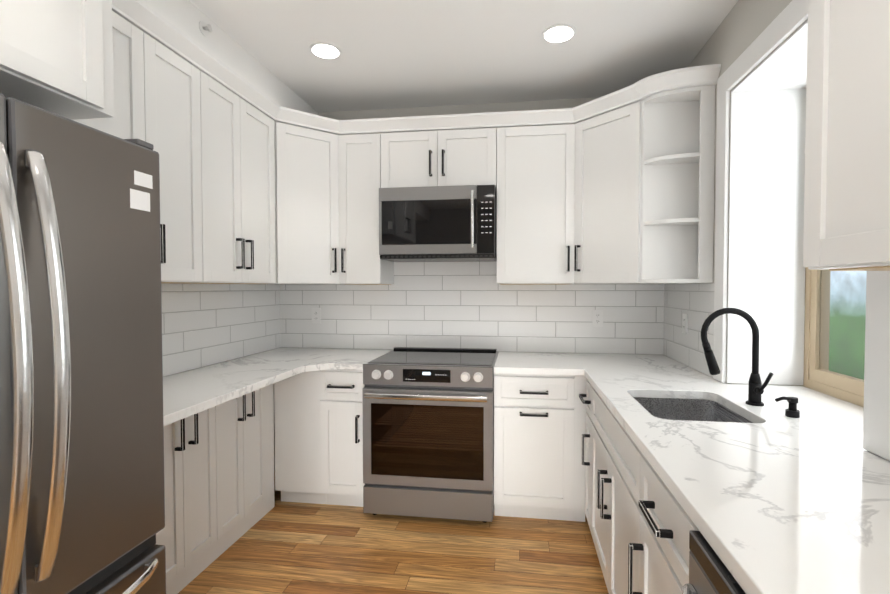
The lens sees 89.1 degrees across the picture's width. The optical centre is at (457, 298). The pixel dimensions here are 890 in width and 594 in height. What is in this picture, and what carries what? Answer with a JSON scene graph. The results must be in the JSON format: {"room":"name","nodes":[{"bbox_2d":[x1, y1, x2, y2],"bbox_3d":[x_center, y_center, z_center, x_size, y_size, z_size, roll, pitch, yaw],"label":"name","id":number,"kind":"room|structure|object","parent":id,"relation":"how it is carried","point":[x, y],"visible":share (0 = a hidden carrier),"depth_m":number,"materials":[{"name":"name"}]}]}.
{"room":"kitchen","nodes":[
{"label":"kitchen","id":0,"kind":"room"},
{"bbox_2d":[164,284,279,470],"bbox_3d":[-1.760,0.011,0.980,0.150,2.660,4.960,0,1,8],"label":"wall","id":1,"kind":"structure","parent":0,"point":[273,394],"depth_m":3.36,"materials":[{"name":"grey paint"}]},
{"bbox_2d":[0,0,113,119],"bbox_3d":[-1.381,-0.833,0.935,0.605,0.560,1.012,0,1,8],"label":"upper cabinet","id":2,"kind":"object","parent":1,"relation":"attached to","point":[56,56],"visible":0.98,"depth_m":1.25,"materials":[{"name":"white wood"}]},
{"bbox_2d":[73,11,202,282],"bbox_3d":[-1.385,-0.561,1.797,0.368,0.995,0.671,0,1,8],"label":"upper cabinet","id":3,"kind":"object","parent":1,"relation":"attached to","point":[156,94],"visible":0.38,"depth_m":1.92,"materials":[{"name":"white wood"}]},
{"bbox_2d":[161,283,279,376],"bbox_3d":[-1.485,0.158,2.431,0.008,0.475,2.002,0,1,8],"label":"wall tiles","id":4,"kind":"structure","parent":1,"relation":"attached to","point":[203,325],"depth_m":2.69,"materials":[{"name":"white tile"}]},
{"bbox_2d":[170,71,275,283],"bbox_3d":[-1.296,-0.577,2.457,0.368,0.995,0.658,0,1,8],"label":"upper cabinet","id":5,"kind":"object","parent":1,"relation":"attached to","point":[238,187],"visible":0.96,"depth_m":2.36,"materials":[{"name":"white wood"}]},
{"bbox_2d":[141,0,317,130],"bbox_3d":[-1.528,-1.217,0.919,0.319,0.202,4.960,0,1,8],"label":"wall","id":6,"kind":"structure","parent":0,"point":[186,17],"depth_m":2.31,"materials":[{"name":"white paint"}]},
{"bbox_2d":[199,21,211,35],"bbox_3d":[-1.186,-1.274,2.133,0.033,0.064,0.064,0,1,8],"label":"sprinkler","id":7,"kind":"object","parent":6,"relation":"attached to","point":[205,29],"visible":1,"depth_m":2.13,"materials":[{"name":"white metal"}]},
{"bbox_2d":[178,471,608,593],"bbox_3d":[-0.161,1.371,0.797,3.677,0.050,5.360,0,1,8],"label":"floor","id":8,"kind":"structure","parent":0,"point":[282,547],"depth_m":2.29,"materials":[{"name":"brown wood"}]},
{"bbox_2d":[0,93,165,593],"bbox_3d":[-1.266,0.441,1.037,0.758,1.798,0.835,0,1,8],"label":"refrigerator","id":9,"kind":"object","parent":8,"relation":"on","point":[82,500],"visible":1,"depth_m":1.13,"materials":[{"name":"grey metal"}]},
{"bbox_2d":[156,531,159,544],"bbox_3d":[-1.431,0.889,1.692,0.315,0.870,0.355,0,1,8],"label":"base cabinet","id":10,"kind":"object","parent":8,"relation":"on","point":[157,534],"depth_m":1.89,"materials":[{"name":"white wood"}]},
{"bbox_2d":[160,402,227,593],"bbox_3d":[-1.384,0.881,2.041,0.315,0.870,0.537,0,1,8],"label":"base cabinet","id":11,"kind":"object","parent":8,"relation":"on","point":[219,479],"depth_m":2.10,"materials":[{"name":"white wood"}]},
{"bbox_2d":[228,384,274,547],"bbox_3d":[-1.319,0.869,2.518,0.315,0.870,0.612,0,1,8],"label":"base cabinet","id":12,"kind":"object","parent":8,"relation":"on","point":[251,496],"depth_m":2.53,"materials":[{"name":"white wood"}]},
{"bbox_2d":[163,347,390,425],"bbox_3d":[-1.040,0.416,2.421,0.890,0.037,1.928,0,1,8],"label":"countertop","id":13,"kind":"structure","parent":12,"relation":"on","point":[186,394],"depth_m":2.39,"materials":[{"name":"stone"}]},
{"bbox_2d":[274,370,325,503],"bbox_3d":[-0.984,0.861,2.830,0.304,0.870,0.084,0,1,8],"label":"base cabinet","id":14,"kind":"object","parent":8,"relation":"on","point":[297,435],"visible":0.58,"depth_m":2.79,"materials":[{"name":"white wood"}]},
{"bbox_2d":[319,369,364,506],"bbox_3d":[-0.659,0.857,3.016,0.288,0.870,0.668,0,1,8],"label":"base cabinet","id":15,"kind":"object","parent":8,"relation":"on","point":[341,434],"visible":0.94,"depth_m":2.73,"materials":[{"name":"white wood"}]},
{"bbox_2d":[362,347,497,522],"bbox_3d":[-0.140,0.830,2.907,0.763,0.930,0.723,0,1,8],"label":"range","id":16,"kind":"object","parent":8,"relation":"on","point":[428,432],"visible":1,"depth_m":2.60,"materials":[{"name":"grey metal"}]},
{"bbox_2d":[494,374,574,520],"bbox_3d":[0.469,0.861,2.864,0.452,0.870,0.668,0,1,8],"label":"base cabinet","id":17,"kind":"object","parent":8,"relation":"on","point":[533,446],"visible":1,"depth_m":2.58,"materials":[{"name":"white wood"}]},
{"bbox_2d":[572,376,586,521],"bbox_3d":[0.701,0.867,2.600,0.074,0.870,0.088,0,1,8],"label":"base cabinet","id":18,"kind":"object","parent":8,"relation":"on","point":[578,511],"visible":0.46,"depth_m":2.56,"materials":[{"name":"white wood"}]},
{"bbox_2d":[579,380,592,530],"bbox_3d":[0.977,0.872,2.392,0.648,0.870,0.248,0,1,8],"label":"base cabinet","id":19,"kind":"object","parent":8,"relation":"on","point":[588,403],"visible":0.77,"depth_m":2.42,"materials":[{"name":"white wood"}]},
{"bbox_2d":[591,388,642,593],"bbox_3d":[0.898,0.886,1.808,0.648,0.870,0.928,0,1,8],"label":"base cabinet","id":20,"kind":"object","parent":8,"relation":"on","point":[616,511],"visible":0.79,"depth_m":1.78,"materials":[{"name":"white wood"}]},
{"bbox_2d":[494,352,889,593],"bbox_3d":[0.753,0.444,1.256,1.445,0.037,3.758,0,1,8],"label":"countertop","id":21,"kind":"structure","parent":20,"relation":"on","point":[771,498],"depth_m":1.12,"materials":[{"name":"stone"}]},
{"bbox_2d":[633,397,751,422],"bbox_3d":[0.900,0.587,1.775,0.432,0.271,0.532,0,1,8],"label":"sink basin","id":22,"kind":"object","parent":21,"relation":"in","point":[686,409],"visible":0.02,"depth_m":2.00,"materials":[{"name":"metal"}]},
{"bbox_2d":[701,308,772,405],"bbox_3d":[1.068,0.225,1.743,0.231,0.376,0.111,0,1,8],"label":"faucet","id":23,"kind":"object","parent":21,"relation":"on","point":[756,387],"visible":1,"depth_m":1.75,"materials":[{"name":"black metal"}]},
{"bbox_2d":[775,396,799,417],"bbox_3d":[1.164,0.382,1.598,0.078,0.070,0.042,0,1,8],"label":"soap dispenser","id":24,"kind":"object","parent":21,"relation":"on","point":[791,411],"visible":1,"depth_m":1.59,"materials":[{"name":"black"}]},
{"bbox_2d":[628,455,698,593],"bbox_3d":[0.805,0.903,1.126,0.648,0.870,0.443,0,1,8],"label":"base cabinet","id":25,"kind":"object","parent":8,"relation":"on","point":[667,524],"visible":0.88,"depth_m":1.19,"materials":[{"name":"white wood"}]},
{"bbox_2d":[682,530,745,593],"bbox_3d":[0.706,0.917,0.600,0.668,0.868,0.620,0,1,8],"label":"dishwasher","id":26,"kind":"object","parent":8,"relation":"on","point":[709,573],"visible":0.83,"depth_m":0.85,"materials":[{"name":"grey metal"}]},
{"bbox_2d":[189,0,737,112],"bbox_3d":[-0.161,-1.338,0.732,3.677,0.050,5.360,0,1,8],"label":"ceiling","id":27,"kind":"structure","parent":0,"point":[395,54],"depth_m":2.42,"materials":[{"name":"white paint"}]},
{"bbox_2d":[309,42,341,59],"bbox_3d":[-0.725,-1.351,2.473,0.170,0.007,0.170,0,1,8],"label":"recessed light","id":28,"kind":"object","parent":27,"relation":"in","point":[323,50],"visible":1,"depth_m":2.46,"materials":[{"name":"white plastic"}]},
{"bbox_2d":[542,24,575,43],"bbox_3d":[0.514,-1.347,2.305,0.170,0.007,0.170,0,1,8],"label":"recessed light","id":29,"kind":"object","parent":27,"relation":"in","point":[557,33],"visible":1,"depth_m":2.29,"materials":[{"name":"white plastic"}]},
{"bbox_2d":[279,96,662,354],"bbox_3d":[0.181,-0.045,3.296,3.677,2.660,0.150,0,1,8],"label":"wall","id":30,"kind":"structure","parent":0,"point":[470,108],"depth_m":3.22,"materials":[{"name":"grey paint"}]},
{"bbox_2d":[274,121,339,283],"bbox_3d":[-1.089,-0.594,3.068,0.614,0.992,0.613,0,1,8],"label":"upper cabinet","id":31,"kind":"object","parent":30,"relation":"attached to","point":[306,212],"visible":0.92,"depth_m":2.88,"materials":[{"name":"white wood"}]},
{"bbox_2d":[338,133,393,284],"bbox_3d":[-0.634,-0.594,3.130,0.289,0.995,0.368,0,1,8],"label":"upper cabinet","id":32,"kind":"object","parent":30,"relation":"attached to","point":[361,262],"visible":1,"depth_m":3.00,"materials":[{"name":"white wood"}]},
{"bbox_2d":[381,128,496,191],"bbox_3d":[-0.114,-0.901,3.052,0.757,0.377,0.368,0,1,8],"label":"upper cabinet","id":33,"kind":"object","parent":30,"relation":"attached to","point":[461,157],"visible":0.79,"depth_m":2.91,"materials":[{"name":"white wood"}]},
{"bbox_2d":[379,185,496,261],"bbox_3d":[-0.118,-0.483,3.022,0.743,0.454,0.428,0,1,8],"label":"over-the-range microwave","id":34,"kind":"object","parent":33,"relation":"attached to","point":[440,224],"visible":1,"depth_m":2.86,"materials":[{"name":"grey metal"}]},
{"bbox_2d":[280,261,663,353],"bbox_3d":[0.021,-0.044,3.237,2.776,0.839,0.008,0,1,8],"label":"wall tile","id":35,"kind":"structure","parent":30,"relation":"attached to","point":[448,304],"depth_m":3.23,"materials":[{"name":"white tile"}]},
{"bbox_2d":[312,308,320,323],"bbox_3d":[-1.061,0.131,3.380,0.072,0.116,0.008,0,1,8],"label":"electrical outlet","id":36,"kind":"object","parent":35,"relation":"attached to","point":[316,315],"visible":1,"depth_m":3.38,"materials":[{"name":"white plastic"}]},
{"bbox_2d":[592,310,602,326],"bbox_3d":[0.960,0.138,3.107,0.072,0.116,0.008,0,1,8],"label":"electrical outlet","id":37,"kind":"object","parent":35,"relation":"attached to","point":[597,318],"visible":1,"depth_m":3.10,"materials":[{"name":"white plastic"}]},
{"bbox_2d":[497,124,574,284],"bbox_3d":[0.504,-0.590,2.976,0.485,0.995,0.368,0,1,8],"label":"upper cabinet","id":38,"kind":"object","parent":30,"relation":"attached to","point":[535,201],"visible":1,"depth_m":2.84,"materials":[{"name":"white wood"}]},
{"bbox_2d":[574,100,699,283],"bbox_3d":[1.036,-0.586,2.771,0.640,0.992,0.633,0,1,8],"label":"upper cabinet","id":39,"kind":"object","parent":30,"relation":"attached to","point":[623,193],"visible":0.92,"depth_m":2.48,"materials":[{"name":"white wood"}]},
{"bbox_2d":[112,0,720,134],"bbox_3d":[0.024,-1.104,2.079,2.465,0.074,1.633,0,1,8],"label":"crown molding","id":40,"kind":"structure","parent":39,"relation":"on","point":[146,19],"depth_m":2.54,"materials":[{"name":"white wood"}]},
{"bbox_2d":[667,0,807,385],"bbox_3d":[1.230,0.021,0.576,0.330,2.660,4.960,0,1,8],"label":"wall","id":41,"kind":"structure","parent":0,"point":[742,26],"depth_m":2.10,"materials":[{"name":"grey paint"}]},
{"bbox_2d":[642,85,715,282],"bbox_3d":[1.150,-0.577,2.369,0.308,0.992,0.139,0,1,8],"label":"shelf","id":42,"kind":"object","parent":41,"relation":"attached to","point":[704,157],"visible":1,"depth_m":2.29,"materials":[{"name":"white wood"}]},
{"bbox_2d":[663,283,713,376],"bbox_3d":[1.155,0.176,1.292,0.008,0.494,3.552,0,1,8],"label":"wall tiles","id":43,"kind":"structure","parent":41,"relation":"attached to","point":[695,302],"depth_m":2.60,"materials":[{"name":"white tile"}]},
{"bbox_2d":[682,314,687,333],"bbox_3d":[1.331,0.149,2.655,0.008,0.116,0.072,0,1,8],"label":"electrical outlet","id":44,"kind":"object","parent":43,"relation":"attached to","point":[684,322],"visible":1,"depth_m":2.65,"materials":[{"name":"white plastic"}]},
{"bbox_2d":[727,21,807,384],"bbox_3d":[1.379,-0.271,1.670,0.329,1.368,0.879,0,1,8],"label":"window reveal","id":45,"kind":"object","parent":41,"relation":"attached to","point":[766,280],"visible":0.54,"depth_m":2.10,"materials":[{"name":"white paint"}]},
{"bbox_2d":[713,0,889,460],"bbox_3d":[1.205,-0.324,1.692,0.018,1.472,1.088,0,1,8],"label":"window casing","id":46,"kind":"structure","parent":41,"relation":"in","point":[789,19],"depth_m":1.65,"materials":[{"name":"white wood"}]},
{"bbox_2d":[802,267,865,406],"bbox_3d":[1.586,-0.265,1.642,0.085,1.480,0.980,0,1,8],"label":"window","id":47,"kind":"structure","parent":41,"relation":"in","point":[818,376],"depth_m":2.02,"materials":[{"name":"beige wood"}]},
{"bbox_2d":[803,0,889,270],"bbox_3d":[0.881,-0.578,0.538,0.350,1.050,0.901,0,1,8],"label":"upper cabinet","id":48,"kind":"object","parent":41,"relation":"attached to","point":[847,191],"visible":1,"depth_m":0.84,"materials":[{"name":"white wood"}]},
{"label":"outside","id":49,"kind":"structure","parent":0,"visible":0},
{"bbox_2d":[829,271,866,379],"bbox_3d":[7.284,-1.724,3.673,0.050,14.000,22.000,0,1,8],"label":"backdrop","id":50,"kind":"structure","parent":49,"point":[854,350],"depth_m":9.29,"materials":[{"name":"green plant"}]}
]}

